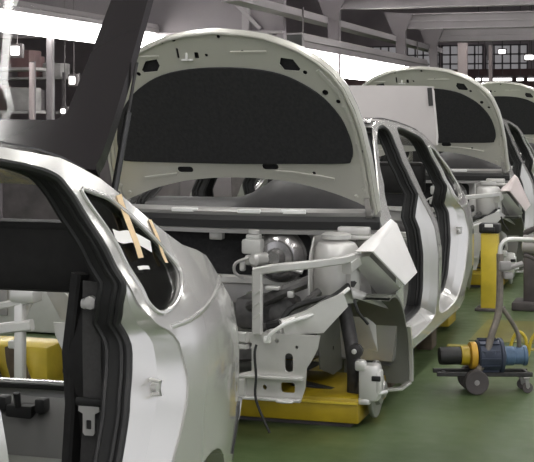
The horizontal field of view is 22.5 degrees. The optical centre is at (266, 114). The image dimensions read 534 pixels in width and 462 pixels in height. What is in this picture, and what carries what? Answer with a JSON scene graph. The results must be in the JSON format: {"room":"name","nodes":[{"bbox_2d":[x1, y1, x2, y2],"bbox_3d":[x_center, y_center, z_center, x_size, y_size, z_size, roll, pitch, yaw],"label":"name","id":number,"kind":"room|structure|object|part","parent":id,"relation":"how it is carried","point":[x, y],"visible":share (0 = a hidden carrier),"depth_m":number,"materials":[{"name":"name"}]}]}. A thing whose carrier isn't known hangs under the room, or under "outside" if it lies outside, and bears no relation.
{"room":"factory floor","nodes":[
{"label":"factory floor","id":0,"kind":"room"},
{"bbox_2d":[10,0,18,5],"bbox_3d":[-2.331,-1.508,12.995,0.358,0.921,0.078,0,0,-42],"label":"tube","id":1,"kind":"object","parent":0,"point":[13,2],"visible":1,"depth_m":12.88,"materials":[{"name":"white plastic"}]},
{"bbox_2d":[0,254,533,461],"bbox_3d":[-1.793,1.440,24.633,42.000,0.001,54.000,0,0,17],"label":"floor","id":2,"kind":"structure","parent":0,"point":[435,418],"depth_m":6.21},
{"bbox_2d":[0,290,41,377],"bbox_3d":[-1.304,1.115,6.141,0.625,0.650,0.240,0,0,17],"label":"stand","id":3,"kind":"object","parent":2,"relation":"on","point":[18,300],"visible":0.51,"depth_m":6.06,"materials":[{"name":"silver metal"}]},
{"bbox_3d":[-1.343,0.890,6.142,0.548,0.130,0.060,0,0,17],"label":"arm","id":4,"kind":"part","parent":3,"relation":"part of"},
{"bbox_3d":[-1.333,0.995,6.139,0.570,0.140,0.070,0,0,17],"label":"arm","id":5,"kind":"part","parent":3,"relation":"part of","materials":[{"name":"silver metal"}]},
{"bbox_2d":[8,303,32,348],"bbox_3d":[-1.013,0.919,6.148,0.356,0.307,0.058,0,0,8],"label":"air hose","id":6,"kind":"object","parent":3,"relation":"hanging from","point":[11,342],"visible":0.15,"depth_m":6.16,"materials":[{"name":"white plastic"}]},
{"bbox_2d":[0,61,54,119],"bbox_3d":[-3.993,0.340,19.557,1.650,2.200,0.650,0,0,17],"label":"storage rack","id":7,"kind":"object","parent":2,"relation":"on","point":[2,69],"visible":0.19,"depth_m":19.12,"materials":[{"name":"grey metal"}]},
{"bbox_2d":[0,54,6,66],"bbox_3d":[-3.993,-0.784,19.557,0.360,0.209,0.400,0,0,17],"label":"bin","id":8,"kind":"object","parent":7,"relation":"on","point":[3,57],"visible":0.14,"depth_m":19.48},
{"bbox_2d":[0,85,9,110],"bbox_3d":[-3.993,-0.250,19.557,0.360,0.374,0.400,0,0,17],"label":"bin","id":9,"kind":"object","parent":7,"relation":"on","point":[3,88],"visible":0.57,"depth_m":19.48,"materials":[{"name":"white plastic"}]},
{"bbox_2d":[0,67,45,71],"bbox_3d":[-3.993,-0.660,19.557,1.600,0.040,0.650,0,0,17],"label":"shelf","id":10,"kind":"object","parent":7,"relation":"attached to","point":[2,69],"depth_m":19.15,"materials":[{"name":"grey metal"}]},
{"bbox_2d":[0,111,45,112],"bbox_3d":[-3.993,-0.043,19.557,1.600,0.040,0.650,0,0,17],"label":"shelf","id":11,"kind":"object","parent":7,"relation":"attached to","point":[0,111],"depth_m":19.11,"materials":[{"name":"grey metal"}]},
{"bbox_2d":[7,87,40,110],"bbox_3d":[-3.515,-0.231,19.409,0.360,0.334,0.400,0,0,17],"label":"bin","id":12,"kind":"object","parent":7,"relation":"on","point":[17,97],"visible":0.84,"depth_m":19.23,"materials":[{"name":"grey plastic"}]},
{"bbox_2d":[7,50,40,67],"bbox_3d":[-3.515,-0.807,19.409,0.360,0.254,0.400,0,0,17],"label":"bin","id":13,"kind":"object","parent":7,"relation":"on","point":[29,55],"visible":0.67,"depth_m":19.24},
{"bbox_2d":[29,62,33,119],"bbox_3d":[-2.507,0.440,14.281,0.099,2.000,0.099,0,0,17],"label":"support post","id":14,"kind":"object","parent":2,"relation":"on","point":[31,64],"visible":0.27,"depth_m":14.26,"materials":[{"name":"grey metal"}]},
{"bbox_2d":[0,336,63,380],"bbox_3d":[-1.361,1.244,6.422,0.750,0.353,0.335,0,0,17],"label":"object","id":15,"kind":"object","parent":2,"relation":"on","point":[43,355],"visible":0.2,"depth_m":6.28,"materials":[{"name":"yellow metal"}]},
{"bbox_2d":[0,290,67,332],"bbox_3d":[-1.637,1.120,9.081,0.900,0.620,0.520,0,0,17],"label":"machine","id":16,"kind":"object","parent":2,"relation":"on","point":[43,313],"visible":0.12,"depth_m":8.79,"materials":[{"name":"metal"}]},
{"bbox_3d":[-1.902,1.100,8.901,0.400,0.450,0.020,0,0,17],"label":"door","id":17,"kind":"part","parent":16,"relation":"part of","materials":[{"name":"grey metal"}]},
{"bbox_2d":[0,72,79,119],"bbox_3d":[-4.286,0.340,24.358,1.650,2.200,0.650,0,0,17],"label":"storage rack","id":18,"kind":"object","parent":2,"relation":"on","point":[1,77],"visible":0.24,"depth_m":24.02,"materials":[{"name":"grey metal"}]},
{"bbox_2d":[0,111,59,113],"bbox_3d":[-4.286,-0.043,24.358,1.600,0.040,0.650,0,0,17],"label":"shelf","id":19,"kind":"object","parent":18,"relation":"attached to","point":[56,112],"depth_m":24.02,"materials":[{"name":"grey metal"}]},
{"bbox_2d":[18,56,44,76],"bbox_3d":[-4.286,-0.875,24.358,0.360,0.390,0.400,0,0,17],"label":"bin","id":20,"kind":"object","parent":18,"relation":"on","point":[38,73],"visible":0.24,"depth_m":24.23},
{"bbox_2d":[0,77,67,80],"bbox_3d":[-4.286,-0.660,24.358,1.600,0.040,0.650,0,0,17],"label":"shelf","id":21,"kind":"object","parent":18,"relation":"attached to","point":[1,78],"depth_m":24.11,"materials":[{"name":"grey metal"}]},
{"bbox_2d":[40,90,44,110],"bbox_3d":[-4.286,-0.263,24.358,0.360,0.400,0.400,0,0,17],"label":"bin","id":22,"kind":"object","parent":18,"relation":"on","point":[42,91],"visible":0.16,"depth_m":24.39,"materials":[{"name":"grey plastic"}]},
{"bbox_2d":[43,63,69,76],"bbox_3d":[-3.808,-0.806,24.210,0.360,0.253,0.400,0,0,17],"label":"bin","id":23,"kind":"object","parent":18,"relation":"on","point":[59,67],"visible":0.56,"depth_m":24.05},
{"bbox_2d":[46,37,53,119],"bbox_3d":[-2.428,0.275,15.010,0.154,2.330,0.154,0,0,17],"label":"support post","id":24,"kind":"object","parent":2,"relation":"on","point":[49,40],"visible":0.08,"depth_m":14.98,"materials":[{"name":"grey metal"}]},
{"bbox_2d":[0,158,179,219],"bbox_3d":[-2.135,0.800,12.373,2.600,1.260,0.725,0,0,17],"label":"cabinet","id":25,"kind":"object","parent":2,"relation":"on","point":[17,201],"visible":0.02,"depth_m":12.03,"materials":[{"name":"grey metal"}]},
{"bbox_3d":[-2.716,0.800,12.189,0.700,1.000,0.030,0,0,17],"label":"door","id":26,"kind":"part","parent":25,"relation":"part of","materials":[{"name":"grey metal"}]},
{"bbox_2d":[0,0,285,38],"bbox_3d":[-1.973,-0.098,17.965,4.600,3.075,0.185,0,0,17],"label":"ceiling","id":27,"kind":"structure","parent":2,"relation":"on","point":[171,16],"depth_m":17.62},
{"bbox_2d":[0,0,163,46],"bbox_3d":[-1.927,-1.210,16.560,0.260,0.680,8.503,0,0,17],"label":"ceiling light","id":28,"kind":"object","parent":27,"relation":"hanging from","point":[26,18],"visible":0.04,"depth_m":14.85,"materials":[{"name":"white plastic"}]},
{"bbox_3d":[0.182,0.190,17.321,0.100,2.500,0.100,0,0,17],"label":"post","id":29,"kind":"part","parent":27,"relation":"part of","materials":[{"name":"grey metal"}]},
{"bbox_2d":[180,177,260,196],"bbox_3d":[-0.806,0.880,19.708,3.400,1.100,0.625,0,0,17],"label":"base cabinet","id":30,"kind":"object","parent":2,"relation":"on","point":[224,186],"visible":0.02,"depth_m":19.32,"materials":[{"name":"metal"}]},
{"bbox_3d":[-0.894,0.880,19.424,0.800,0.900,0.030,0,0,17],"label":"door","id":31,"kind":"part","parent":30,"relation":"part of","materials":[{"name":"grey metal"}]},
{"bbox_2d":[239,312,455,426],"bbox_3d":[-0.111,1.345,7.958,2.090,0.190,3.181,0,0,17],"label":"platform","id":32,"kind":"object","parent":2,"relation":"on","point":[335,406],"visible":0.2,"depth_m":6.25,"materials":[{"name":"paint"}]},
{"bbox_2d":[47,28,473,432],"bbox_3d":[0.234,0.501,7.879,1.796,1.834,4.124,0,0,17],"label":"car","id":33,"kind":"object","parent":32,"relation":"on","point":[208,105],"visible":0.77,"depth_m":6.61,"materials":[{"name":"silver metal"}]},
{"bbox_3d":[-0.251,0.943,6.389,1.460,0.613,0.922,0,0,17],"label":"panel","id":34,"kind":"part","parent":33,"relation":"part of","materials":[{"name":"white metal"}]},
{"bbox_3d":[-0.126,0.529,6.793,1.424,0.121,0.222,0,0,17],"label":"cowl panel","id":35,"kind":"part","parent":33,"relation":"part of","materials":[{"name":"grey"}]},
{"bbox_3d":[0.530,0.420,9.080,1.100,0.215,0.070,0,0,17],"label":"trim panel","id":36,"kind":"part","parent":33,"relation":"part of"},
{"bbox_2d":[355,219,416,284],"bbox_3d":[0.583,0.671,6.441,0.148,0.303,0.597,0,0,22],"label":"cover","id":37,"kind":"object","parent":33,"relation":"attached to","point":[387,244],"visible":1,"depth_m":6.47,"materials":[{"name":"white plastic"}]},
{"bbox_3d":[0.761,0.085,8.035,0.078,0.140,1.448,0,0,19],"label":"roof moulding","id":38,"kind":"part","parent":33,"relation":"part of","materials":[{"name":"silver metal"}]},
{"bbox_2d":[345,80,380,158],"bbox_3d":[2.432,0.240,36.921,1.600,2.400,0.825,0,0,17],"label":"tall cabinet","id":39,"kind":"object","parent":2,"relation":"on","point":[349,82],"visible":0.02,"depth_m":36.52,"materials":[{"name":"metal"}]},
{"bbox_2d":[318,0,533,74],"bbox_3d":[4.051,-0.150,17.474,7.100,3.180,0.180,0,0,17],"label":"frame","id":40,"kind":"object","parent":2,"relation":"on","point":[332,9],"visible":0.64,"depth_m":18.24,"materials":[{"name":"grey metal"}]},
{"bbox_3d":[0.876,-1.325,18.378,0.500,0.830,0.030,0,0,17],"label":"gusset plate","id":41,"kind":"part","parent":40,"relation":"part of","materials":[{"name":"grey metal"}]},
{"bbox_2d":[221,0,442,52],"bbox_3d":[1.527,-1.300,20.988,0.232,0.091,13.000,0,0,17],"label":"cable tray","id":42,"kind":"object","parent":40,"relation":"attached to","point":[267,6],"visible":0.77,"depth_m":17.83,"materials":[{"name":"grey metal"}]},
{"bbox_3d":[0.958,-0.110,18.474,0.100,3.100,0.100,0,0,17],"label":"post","id":43,"kind":"part","parent":40,"relation":"part of","materials":[{"name":"grey metal"}]},
{"bbox_2d":[285,7,427,80],"bbox_3d":[1.596,-0.950,20.703,0.260,0.840,8.503,0,0,17],"label":"light fixture","id":44,"kind":"object","parent":40,"relation":"hanging from","point":[358,62],"visible":0.66,"depth_m":19.31,"materials":[{"name":"white plastic"}]},
{"bbox_3d":[0.458,-1.195,17.027,0.021,0.350,0.024,0,0,17],"label":"hanger rod","id":45,"kind":"part","parent":44,"relation":"part of","materials":[{"name":"grey metal"}]},
{"bbox_2d":[308,49,404,80],"bbox_3d":[1.597,-0.679,20.704,0.180,0.298,8.440,0,0,17],"label":"diffuser","id":46,"kind":"object","parent":44,"relation":"attached to","point":[357,66],"depth_m":19.56,"materials":[{"name":"white"}]},
{"bbox_2d":[384,11,533,66],"bbox_3d":[5.412,-0.155,21.868,7.100,3.190,0.180,0,0,17],"label":"frame","id":47,"kind":"object","parent":2,"relation":"on","point":[399,23],"visible":0.78,"depth_m":22.56,"materials":[{"name":"grey metal"}]},
{"bbox_3d":[2.237,-1.335,22.773,0.500,0.830,0.030,0,0,17],"label":"gusset plate","id":48,"kind":"part","parent":47,"relation":"part of","materials":[{"name":"grey metal"}]},
{"bbox_2d":[458,43,467,75],"bbox_3d":[4.375,-0.085,29.946,0.440,3.050,0.440,0,0,17],"label":"column","id":49,"kind":"structure","parent":2,"relation":"on","point":[462,47],"depth_m":29.85,"materials":[{"name":"grey concrete"}]},
{"bbox_2d":[419,27,533,66],"bbox_3d":[6.329,-0.130,24.829,7.100,3.140,0.180,0,0,17],"label":"frame","id":50,"kind":"object","parent":2,"relation":"on","point":[431,37],"visible":0.6,"depth_m":25.58,"materials":[{"name":"grey metal"}]},
{"bbox_3d":[3.154,-1.285,25.734,0.500,0.830,0.030,0,0,17],"label":"gusset plate","id":51,"kind":"part","parent":50,"relation":"part of","materials":[{"name":"grey metal"}]},
{"bbox_2d":[433,237,533,394],"bbox_3d":[1.151,1.037,6.978,0.561,0.806,0.188,0,0,-5],"label":"trolley","id":52,"kind":"object","parent":2,"relation":"on","point":[483,358],"visible":1,"depth_m":6.93,"materials":[{"name":"grey metal"}]},
{"bbox_3d":[1.161,1.255,6.979,0.150,0.188,0.188,0,0,-5],"label":"motor","id":53,"kind":"part","parent":52,"relation":"part of","materials":[{"name":"blue metal"}]},
{"bbox_3d":[1.197,1.035,6.944,0.278,0.631,0.055,0,0,-15],"label":"handle frame","id":54,"kind":"part","parent":52,"relation":"part of","materials":[{"name":"grey metal"}]},
{"bbox_3d":[1.293,1.255,6.990,0.125,0.103,0.103,0,0,-5],"label":"blue motor","id":55,"kind":"part","parent":52,"relation":"part of","materials":[{"name":"blue metal"}]},
{"bbox_2d":[484,41,492,81],"bbox_3d":[8.666,-0.375,32.376,7.100,3.630,0.180,0,0,17],"label":"frame","id":56,"kind":"object","parent":2,"relation":"on","point":[487,43],"visible":0.17,"depth_m":33.28,"materials":[{"name":"grey metal"}]},
{"bbox_3d":[5.491,-1.775,33.280,0.500,0.830,0.030,0,0,17],"label":"gusset plate","id":57,"kind":"part","parent":56,"relation":"part of","materials":[{"name":"grey metal"}]},
{"bbox_3d":[5.573,-0.335,33.375,0.100,3.550,0.100,0,0,17],"label":"post","id":58,"kind":"part","parent":56,"relation":"part of","materials":[{"name":"grey metal"}]},
{"bbox_2d":[470,258,507,286],"bbox_3d":[1.428,1.345,12.926,2.090,0.190,3.181,0,0,17],"label":"carrier","id":59,"kind":"object","parent":2,"relation":"on","point":[476,274],"visible":0.02,"depth_m":11.18,"materials":[{"name":"paint"}]},
{"bbox_2d":[363,66,533,283],"bbox_3d":[1.773,0.501,12.846,1.796,1.834,4.124,0,0,17],"label":"car","id":60,"kind":"object","parent":59,"relation":"on","point":[477,144],"visible":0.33,"depth_m":11.49,"materials":[{"name":"silver metal"}]},
{"bbox_3d":[1.287,0.943,11.357,1.460,0.613,0.923,0,0,17],"label":"panel","id":61,"kind":"part","parent":60,"relation":"part of","materials":[{"name":"white metal"}]},
{"bbox_3d":[2.068,0.420,14.047,1.100,0.215,0.070,0,0,17],"label":"trim panel","id":62,"kind":"part","parent":60,"relation":"part of","materials":[{"name":"grey metal"}]},
{"bbox_3d":[1.412,0.529,11.760,1.424,0.121,0.222,0,0,17],"label":"cowl panel","id":63,"kind":"part","parent":60,"relation":"part of","materials":[{"name":"grey"}]},
{"bbox_2d":[501,175,529,210],"bbox_3d":[2.121,0.671,11.408,0.148,0.303,0.597,0,0,22],"label":"cover","id":64,"kind":"object","parent":60,"relation":"attached to","point":[513,186],"visible":1,"depth_m":11.43,"materials":[{"name":"grey"}]},
{"bbox_2d":[475,222,504,311],"bbox_3d":[1.649,1.120,9.905,0.200,0.640,0.200,0,0,17],"label":"post","id":65,"kind":"object","parent":2,"relation":"on","point":[489,232],"visible":0.89,"depth_m":9.85,"materials":[{"name":"yellow metal"}]},
{"bbox_3d":[1.649,1.430,9.905,0.200,0.020,0.200,0,0,17],"label":"foot plate","id":66,"kind":"part","parent":65,"relation":"part of","materials":[{"name":"grey metal"}]},
{"bbox_2d":[446,344,533,350],"bbox_3d":[1.796,1.437,8.164,1.400,0.006,0.070,0,0,17],"label":"floor marking","id":67,"kind":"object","parent":2,"relation":"on","point":[448,345],"depth_m":8.34,"materials":[{"name":"yellow paint"}]},
{"bbox_2d":[489,45,491,81],"bbox_3d":[5.312,-0.110,31.855,0.176,3.100,0.176,0,0,17],"label":"column","id":68,"kind":"structure","parent":2,"relation":"on","point":[490,46],"depth_m":31.81,"materials":[{"name":"grey concrete"}]},
{"bbox_2d":[450,69,533,87],"bbox_3d":[6.452,0.065,38.410,3.600,2.750,0.600,0,0,17],"label":"conveyor","id":69,"kind":"object","parent":2,"relation":"on","point":[472,73],"visible":0.02,"depth_m":37.98,"materials":[{"name":"black metal"}]},
{"bbox_2d":[469,319,533,343],"bbox_3d":[2.137,1.438,8.760,1.500,0.004,0.900,0,0,17],"label":"floor marking","id":70,"kind":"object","parent":2,"relation":"on","point":[505,331],"depth_m":8.93,"materials":[{"name":"yellow paint"}]},
{"bbox_2d":[509,330,533,355],"bbox_3d":[1.654,1.357,7.926,0.450,0.154,0.044,0,0,17],"label":"hose","id":71,"kind":"object","parent":2,"relation":"on","point":[529,345],"visible":0.64,"depth_m":7.96,"materials":[{"name":"yellow rubber"}]},
{"bbox_2d":[511,226,533,310],"bbox_3d":[2.097,1.129,9.924,0.535,0.621,0.300,0,0,17],"label":"machine","id":72,"kind":"object","parent":2,"relation":"on","point":[526,303],"visible":0.85,"depth_m":9.92,"materials":[{"name":"grey metal"}]},
{"bbox_3d":[-1.649,1.345,2.991,2.090,0.190,3.181,0,0,17],"label":"carrier","id":73,"kind":"object","parent":2,"relation":"on","visible":0},
{"bbox_2d":[0,0,241,461],"bbox_3d":[-1.304,0.392,2.912,1.796,2.052,4.124,0,0,17],"label":"car","id":74,"kind":"object","parent":73,"relation":"on","point":[150,357],"visible":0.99,"depth_m":3.88,"materials":[{"name":"silver metal"}]},
{"bbox_3d":[-0.834,1.100,4.506,1.160,0.240,0.325,0,0,17],"label":"sill trim","id":75,"kind":"part","parent":74,"relation":"part of","materials":[{"name":"grey plastic"}]},
{"bbox_3d":[-0.778,0.085,3.067,0.078,0.140,1.448,0,0,19],"label":"roof moulding","id":76,"kind":"part","parent":74,"relation":"part of","materials":[{"name":"black"}]},
{"bbox_3d":[-1.008,0.420,4.112,1.100,0.215,0.070,0,0,17],"label":"trim panel","id":77,"kind":"part","parent":74,"relation":"part of","materials":[{"name":"black plastic"}]},
{"bbox_3d":[-0.509,0.849,3.953,0.221,0.785,0.551,0,0,-13],"label":"trim","id":78,"kind":"part","parent":74,"relation":"part of","materials":[{"name":"black plastic"}]},
{"bbox_2d":[117,194,142,257],"bbox_3d":[-0.389,0.316,3.809,0.083,0.178,0.041,0,0,29],"label":"tape","id":79,"kind":"object","parent":74,"relation":"attached to","point":[119,197],"visible":1,"depth_m":3.81,"materials":[{"name":"beige paper"}]},
{"bbox_2d":[113,229,151,251],"bbox_3d":[-0.380,0.356,3.790,0.022,0.084,0.225,0,0,22],"label":"paper label","id":80,"kind":"object","parent":74,"relation":"attached to","point":[124,236],"visible":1,"depth_m":3.77,"materials":[{"name":"white paper"}]},
{"bbox_3d":[-0.408,-0.084,4.067,0.011,0.154,0.044,0,0,45],"label":"piston rod","id":81,"kind":"part","parent":74,"relation":"part of","materials":[{"name":"metal"}]},
{"bbox_2d":[137,266,149,269],"bbox_3d":[-0.348,0.431,3.778,0.008,0.016,0.073,0,0,20],"label":"window sticker","id":82,"kind":"object","parent":74,"relation":"attached to","point":[139,267],"visible":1,"depth_m":3.77,"materials":[{"name":"white paper"}]},
{"bbox_2d":[149,220,167,262],"bbox_3d":[-0.321,0.373,3.957,0.062,0.127,0.024,0,0,25],"label":"tape","id":83,"kind":"object","parent":74,"relation":"attached to","point":[150,221],"visible":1,"depth_m":3.96,"materials":[{"name":"beige paper"}]},
{"bbox_3d":[2.966,1.345,17.893,2.090,0.190,3.181,0,0,17],"label":"carrier","id":84,"kind":"object","parent":2,"relation":"on","visible":0},
{"bbox_2d":[481,81,533,167],"bbox_3d":[3.311,0.501,17.814,1.796,1.834,4.124,0,0,17],"label":"car","id":85,"kind":"object","parent":84,"relation":"on","point":[515,101],"visible":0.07,"depth_m":16.38,"materials":[{"name":"silver metal"}]},
{"bbox_2d":[0,0,533,119],"bbox_3d":[5.041,-1.360,46.699,42.000,5.600,0.200,0,0,17],"label":"wall","id":86,"kind":"structure","parent":0,"point":[375,19],"depth_m":47.70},
{"bbox_2d":[366,46,396,52],"bbox_3d":[3.853,-1.913,46.918,1.450,0.995,0.105,0,0,17],"label":"window","id":87,"kind":"structure","parent":86,"relation":"in","point":[385,48],"depth_m":46.80,"materials":[{"name":"grey"}]},
{"bbox_2d":[406,45,439,67],"bbox_3d":[5.285,-1.913,46.474,1.450,0.995,0.105,0,0,17],"label":"window","id":88,"kind":"structure","parent":86,"relation":"in","point":[409,51],"depth_m":46.45,"materials":[{"name":"grey glass"}]},
{"bbox_2d":[441,44,483,68],"bbox_3d":[6.718,-1.913,46.030,1.450,0.995,0.105,0,0,17],"label":"window","id":89,"kind":"structure","parent":86,"relation":"in","point":[449,57],"depth_m":46.06,"materials":[{"name":"grey glass"}]},
{"bbox_2d":[485,44,527,68],"bbox_3d":[8.151,-1.913,45.587,1.450,0.995,0.105,0,0,17],"label":"window","id":90,"kind":"structure","parent":86,"relation":"in","point":[511,60],"depth_m":45.53,"materials":[{"name":"grey glass"}]},
{"label":"ceiling","id":91,"kind":"structure","parent":0,"visible":0},
{"bbox_2d":[10,34,23,57],"bbox_3d":[-2.812,-2.400,15.026,0.150,3.520,0.105,0,0,17],"label":"work lamp","id":92,"kind":"object","parent":91,"relation":"hanging from","point":[16,50],"visible":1,"depth_m":15.01,"materials":[{"name":"white plastic"}]},
{"bbox_2d":[60,0,68,115],"bbox_3d":[-2.640,-2.075,17.425,0.110,4.170,0.105,0,0,17],"label":"work lamp","id":93,"kind":"object","parent":91,"relation":"hanging from","point":[63,110],"visible":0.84,"depth_m":17.44,"materials":[{"name":"white"}]},
{"bbox_2d":[68,0,78,86],"bbox_3d":[-2.465,-2.260,17.026,0.130,3.800,0.105,0,0,17],"label":"work lamp","id":94,"kind":"object","parent":91,"relation":"hanging from","point":[73,79],"visible":0.95,"depth_m":17.02,"materials":[{"name":"white plastic"}]},
{"bbox_2d":[475,7,481,80],"bbox_3d":[5.836,-2.513,37.029,0.170,3.135,0.125,0,0,17],"label":"lamp","id":95,"kind":"object","parent":91,"relation":"hanging from","point":[477,78],"visible":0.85,"depth_m":37.05,"materials":[{"name":"white"}]},
{"bbox_2d":[482,7,487,80],"bbox_3d":[6.085,-2.513,37.029,0.300,3.135,0.125,0,0,17],"label":"lamp","id":96,"kind":"object","parent":91,"relation":"hanging from","point":[484,78],"visible":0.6,"depth_m":37.04,"materials":[{"name":"white"}]},
{"bbox_2d":[498,6,506,54],"bbox_3d":[5.971,-2.845,34.025,0.220,2.630,0.105,0,0,17],"label":"work lamp","id":97,"kind":"object","parent":91,"relation":"hanging from","point":[501,51],"visible":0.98,"depth_m":34.00,"materials":[{"name":"white plastic"}]},
{"bbox_2d":[493,55,512,80],"bbox_3d":[6.499,-2.513,37.029,0.570,3.135,0.125,0,0,17],"label":"lamp","id":98,"kind":"object","parent":91,"relation":"hanging from","point":[510,77],"visible":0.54,"depth_m":37.00,"materials":[{"name":"white"}]},
{"bbox_2d":[516,6,524,80],"bbox_3d":[6.996,-2.513,37.029,0.230,3.135,0.125,0,0,17],"label":"lamp","id":99,"kind":"object","parent":91,"relation":"hanging from","point":[518,78],"visible":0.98,"depth_m":37.05,"materials":[{"name":"white plastic"}]},
{"bbox_2d":[524,6,533,60],"bbox_3d":[5.874,-2.685,30.025,0.240,2.950,0.105,0,0,17],"label":"work lamp","id":100,"kind":"object","parent":91,"relation":"hanging from","point":[527,57],"visible":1,"depth_m":30.00,"materials":[{"name":"white plastic"}]},
{"bbox_2d":[527,5,533,80],"bbox_3d":[7.300,-2.513,37.029,0.230,3.135,0.125,0,0,17],"label":"lamp","id":101,"kind":"object","parent":91,"relation":"hanging from","point":[529,78],"visible":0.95,"depth_m":37.05,"materials":[{"name":"white plastic"}]}
]}

